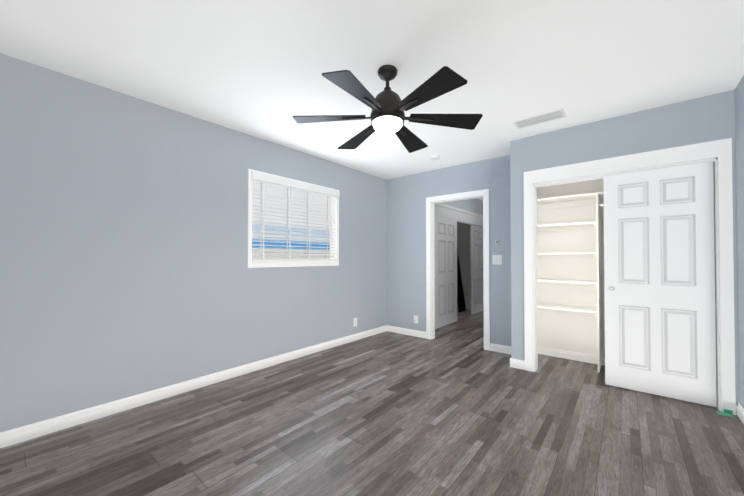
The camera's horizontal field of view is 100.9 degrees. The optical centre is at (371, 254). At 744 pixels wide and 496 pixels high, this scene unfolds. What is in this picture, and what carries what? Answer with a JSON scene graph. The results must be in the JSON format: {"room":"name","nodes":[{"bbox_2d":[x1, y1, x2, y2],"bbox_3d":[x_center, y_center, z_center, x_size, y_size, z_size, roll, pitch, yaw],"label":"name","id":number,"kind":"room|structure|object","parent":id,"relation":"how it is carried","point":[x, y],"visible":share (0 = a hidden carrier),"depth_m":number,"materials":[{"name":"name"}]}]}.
{"room":"bedroom","nodes":[
{"label":"bedroom","id":0,"kind":"room"},
{"bbox_2d":[0,53,386,431],"bbox_3d":[-1.256,-0.012,3.239,0.100,2.440,4.756,-1,-1,40],"label":"wall","id":1,"kind":"structure","parent":0,"point":[125,271],"depth_m":2.44,"materials":[{"name":"paint"}]},
{"bbox_2d":[0,325,387,447],"bbox_3d":[-1.210,1.160,3.186,0.017,0.095,4.556,-1,-1,40],"label":"baseboard","id":2,"kind":"structure","parent":1,"relation":"attached to","point":[31,431],"depth_m":2.49,"materials":[{"name":"white wood"}]},
{"bbox_2d":[248,169,339,267],"bbox_3d":[-0.881,-0.364,3.656,0.150,1.015,1.280,-1,-1,40],"label":"window blinds","id":3,"kind":"object","parent":1,"relation":"attached to","point":[334,194],"visible":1,"depth_m":3.55,"materials":[{"name":"white plastic"}]},
{"bbox_2d":[353,318,356,326],"bbox_3d":[-0.237,0.962,4.372,0.008,0.116,0.072,-1,-1,40],"label":"electrical outlet","id":4,"kind":"object","parent":1,"relation":"attached to","point":[354,322],"visible":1,"depth_m":4.36,"materials":[{"name":"white plastic"}]},
{"bbox_2d":[0,308,743,495],"bbox_3d":[1.339,1.251,3.440,4.220,0.080,8.800,-1,-1,40],"label":"floor","id":5,"kind":"structure","parent":0,"point":[454,409],"depth_m":2.00,"materials":[{"name":"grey wood"}]},
{"bbox_2d":[457,248,465,311],"bbox_3d":[1.908,0.484,6.847,0.239,1.535,0.340,-1,-1,40],"label":"board","id":6,"kind":"object","parent":5,"relation":"on","point":[461,301],"visible":0.43,"depth_m":6.83,"materials":[{"name":"black"}]},
{"bbox_2d":[537,192,602,372],"bbox_3d":[2.506,0.282,3.200,1.492,1.850,0.300,-1,-1,40],"label":"closet shelves","id":7,"kind":"object","parent":5,"relation":"on","point":[588,199],"visible":0.56,"depth_m":3.41,"materials":[{"name":"white wood"}]},
{"bbox_2d":[0,0,743,200],"bbox_3d":[1.339,-1.279,3.472,4.220,0.100,8.800,-1,-1,40],"label":"ceiling","id":8,"kind":"structure","parent":0,"point":[256,68],"depth_m":1.95,"materials":[{"name":"white paint"}]},
{"bbox_2d":[293,65,482,152],"bbox_3d":[0.105,-1.041,2.079,1.223,0.412,1.248,-1,-1,40],"label":"ceiling fan","id":9,"kind":"object","parent":8,"relation":"hanging from","point":[388,106],"visible":1,"depth_m":2.00,"materials":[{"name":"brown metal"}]},
{"bbox_2d":[430,155,439,159],"bbox_3d":[0.786,-1.209,3.838,0.124,0.032,0.124,-1,-1,40],"label":"smoke detector","id":10,"kind":"object","parent":8,"relation":"attached to","point":[434,157],"visible":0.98,"depth_m":3.80,"materials":[{"name":"white plastic"}]},
{"bbox_2d":[512,108,566,128],"bbox_3d":[1.525,-1.234,2.811,0.410,0.006,0.200,-1,-1,40],"label":"ceiling vent","id":11,"kind":"object","parent":8,"relation":"in","point":[541,118],"visible":1,"depth_m":2.80,"materials":[{"name":"white plastic"}]},
{"bbox_2d":[387,155,510,345],"bbox_3d":[1.045,0.002,4.356,2.020,2.440,0.100,-1,-1,40],"label":"wall","id":12,"kind":"structure","parent":0,"point":[408,195],"depth_m":4.51,"materials":[{"name":"paint"}]},
{"bbox_2d":[388,325,425,337],"bbox_3d":[0.524,1.179,4.699,0.700,0.095,0.014,-1,-1,40],"label":"baseboard","id":13,"kind":"structure","parent":12,"relation":"attached to","point":[405,331],"depth_m":4.68,"materials":[{"name":"white wood"}]},
{"bbox_2d":[414,315,417,323],"bbox_3d":[0.656,0.970,4.595,0.072,0.116,0.008,-1,-1,40],"label":"electrical outlet","id":14,"kind":"object","parent":12,"relation":"attached to","point":[415,319],"visible":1,"depth_m":4.59,"materials":[{"name":"white plastic"}]},
{"bbox_2d":[426,189,489,350],"bbox_3d":[1.180,0.193,4.242,0.910,2.055,0.132,-1,-1,40],"label":"door frame","id":15,"kind":"structure","parent":12,"relation":"attached to","point":[431,202],"depth_m":4.34,"materials":[{"name":"white wood"}]},
{"bbox_2d":[492,255,501,264],"bbox_3d":[1.568,0.066,3.850,0.116,0.120,0.010,-1,-1,40],"label":"switch plate","id":16,"kind":"object","parent":12,"relation":"attached to","point":[496,259],"visible":1,"depth_m":3.85,"materials":[{"name":"white plastic"}]},
{"bbox_2d":[490,343,510,353],"bbox_3d":[1.624,1.167,3.786,0.340,0.095,0.017,-1,-1,40],"label":"baseboard","id":17,"kind":"structure","parent":12,"relation":"attached to","point":[493,347],"depth_m":3.81,"materials":[{"name":"white wood"}]},
{"bbox_2d":[443,198,483,310],"bbox_3d":[1.878,0.024,6.161,0.100,2.440,3.744,-1,-1,40],"label":"wall","id":18,"kind":"structure","parent":0,"point":[474,205],"depth_m":6.22,"materials":[{"name":"paint"}]},
{"bbox_2d":[435,216,456,328],"bbox_3d":[1.288,0.297,5.358,0.035,1.850,0.850,-1,-1,40],"label":"hall door","id":19,"kind":"structure","parent":18,"relation":"in","point":[445,271],"depth_m":5.32,"materials":[{"name":"white wood"}]},
{"bbox_2d":[435,203,482,226],"bbox_3d":[1.741,0.187,5.957,0.086,2.110,2.550,-1,-1,40],"label":"door frame","id":20,"kind":"structure","parent":18,"relation":"attached to","point":[442,210],"depth_m":5.78,"materials":[{"name":"white wood"}]},
{"bbox_2d":[471,225,483,313],"bbox_3d":[2.278,0.313,6.621,0.035,1.850,0.680,-1,-1,40],"label":"hall door","id":21,"kind":"structure","parent":18,"relation":"in","point":[477,306],"depth_m":6.55,"materials":[{"name":"white wood"}]},
{"bbox_2d":[457,222,470,308],"bbox_3d":[1.434,0.025,6.213,0.650,2.440,2.510,-1,-1,40],"label":"wall","id":22,"kind":"structure","parent":0,"point":[464,240],"depth_m":7.16,"materials":[{"name":"grey paint"}]},
{"bbox_2d":[537,179,604,356],"bbox_3d":[2.445,-0.013,3.131,1.500,2.440,0.690,-1,-1,40],"label":"wall","id":23,"kind":"structure","parent":0,"point":[572,331],"depth_m":3.57,"materials":[{"name":"white paint"}]},
{"bbox_2d":[540,347,604,365],"bbox_3d":[2.597,1.163,3.298,1.492,0.090,0.017,-1,-1,40],"label":"baseboard","id":24,"kind":"structure","parent":23,"relation":"attached to","point":[581,357],"depth_m":3.54,"materials":[{"name":"white wood"}]},
{"bbox_2d":[510,90,738,404],"bbox_3d":[2.152,-0.017,2.854,1.600,2.440,0.110,-1,-1,40],"label":"wall","id":25,"kind":"structure","parent":0,"point":[700,120],"depth_m":2.77,"materials":[{"name":"paint"}]},
{"bbox_2d":[508,353,523,368],"bbox_3d":[1.644,1.164,3.476,0.034,0.095,0.470,-1,-1,40],"label":"baseboard","id":26,"kind":"structure","parent":25,"relation":"attached to","point":[515,363],"depth_m":3.27,"materials":[{"name":"white wood"}]},
{"bbox_2d":[603,178,605,382],"bbox_3d":[2.437,0.229,2.657,0.685,1.915,0.035,-1,-1,40],"label":"closet door","id":27,"kind":"structure","parent":25,"relation":"in","point":[604,268],"depth_m":2.86,"materials":[{"name":"white wood"}]},
{"bbox_2d":[524,138,735,417],"bbox_3d":[2.173,0.165,2.788,1.445,2.075,0.190,-1,-1,40],"label":"trim","id":28,"kind":"structure","parent":25,"relation":"attached to","point":[701,153],"depth_m":2.44,"materials":[{"name":"white wood"}]},
{"bbox_2d":[604,162,716,406],"bbox_3d":[2.414,0.229,2.622,0.685,1.915,0.039,-1,-1,40],"label":"closet door","id":29,"kind":"structure","parent":25,"relation":"in","point":[660,325],"depth_m":2.59,"materials":[{"name":"white wood"}]},
{"bbox_2d":[735,76,743,407],"bbox_3d":[1.687,-0.041,0.961,0.100,2.440,5.000,-1,-1,40],"label":"wall","id":30,"kind":"structure","parent":0,"point":[739,121],"depth_m":2.23,"materials":[{"name":"paint"}]},
{"bbox_2d":[736,402,743,423],"bbox_3d":[1.418,1.129,0.715,0.020,0.095,4.100,-1,-1,40],"label":"baseboard","id":31,"kind":"structure","parent":30,"relation":"attached to","point":[739,409],"depth_m":2.23,"materials":[{"name":"white wood"}]},
{"label":"outside","id":32,"kind":"structure","parent":0,"visible":0},
{"bbox_2d":[252,179,329,258],"bbox_3d":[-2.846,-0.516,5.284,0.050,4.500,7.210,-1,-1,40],"label":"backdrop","id":33,"kind":"structure","parent":32,"point":[299,195],"depth_m":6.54,"materials":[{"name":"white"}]}
]}

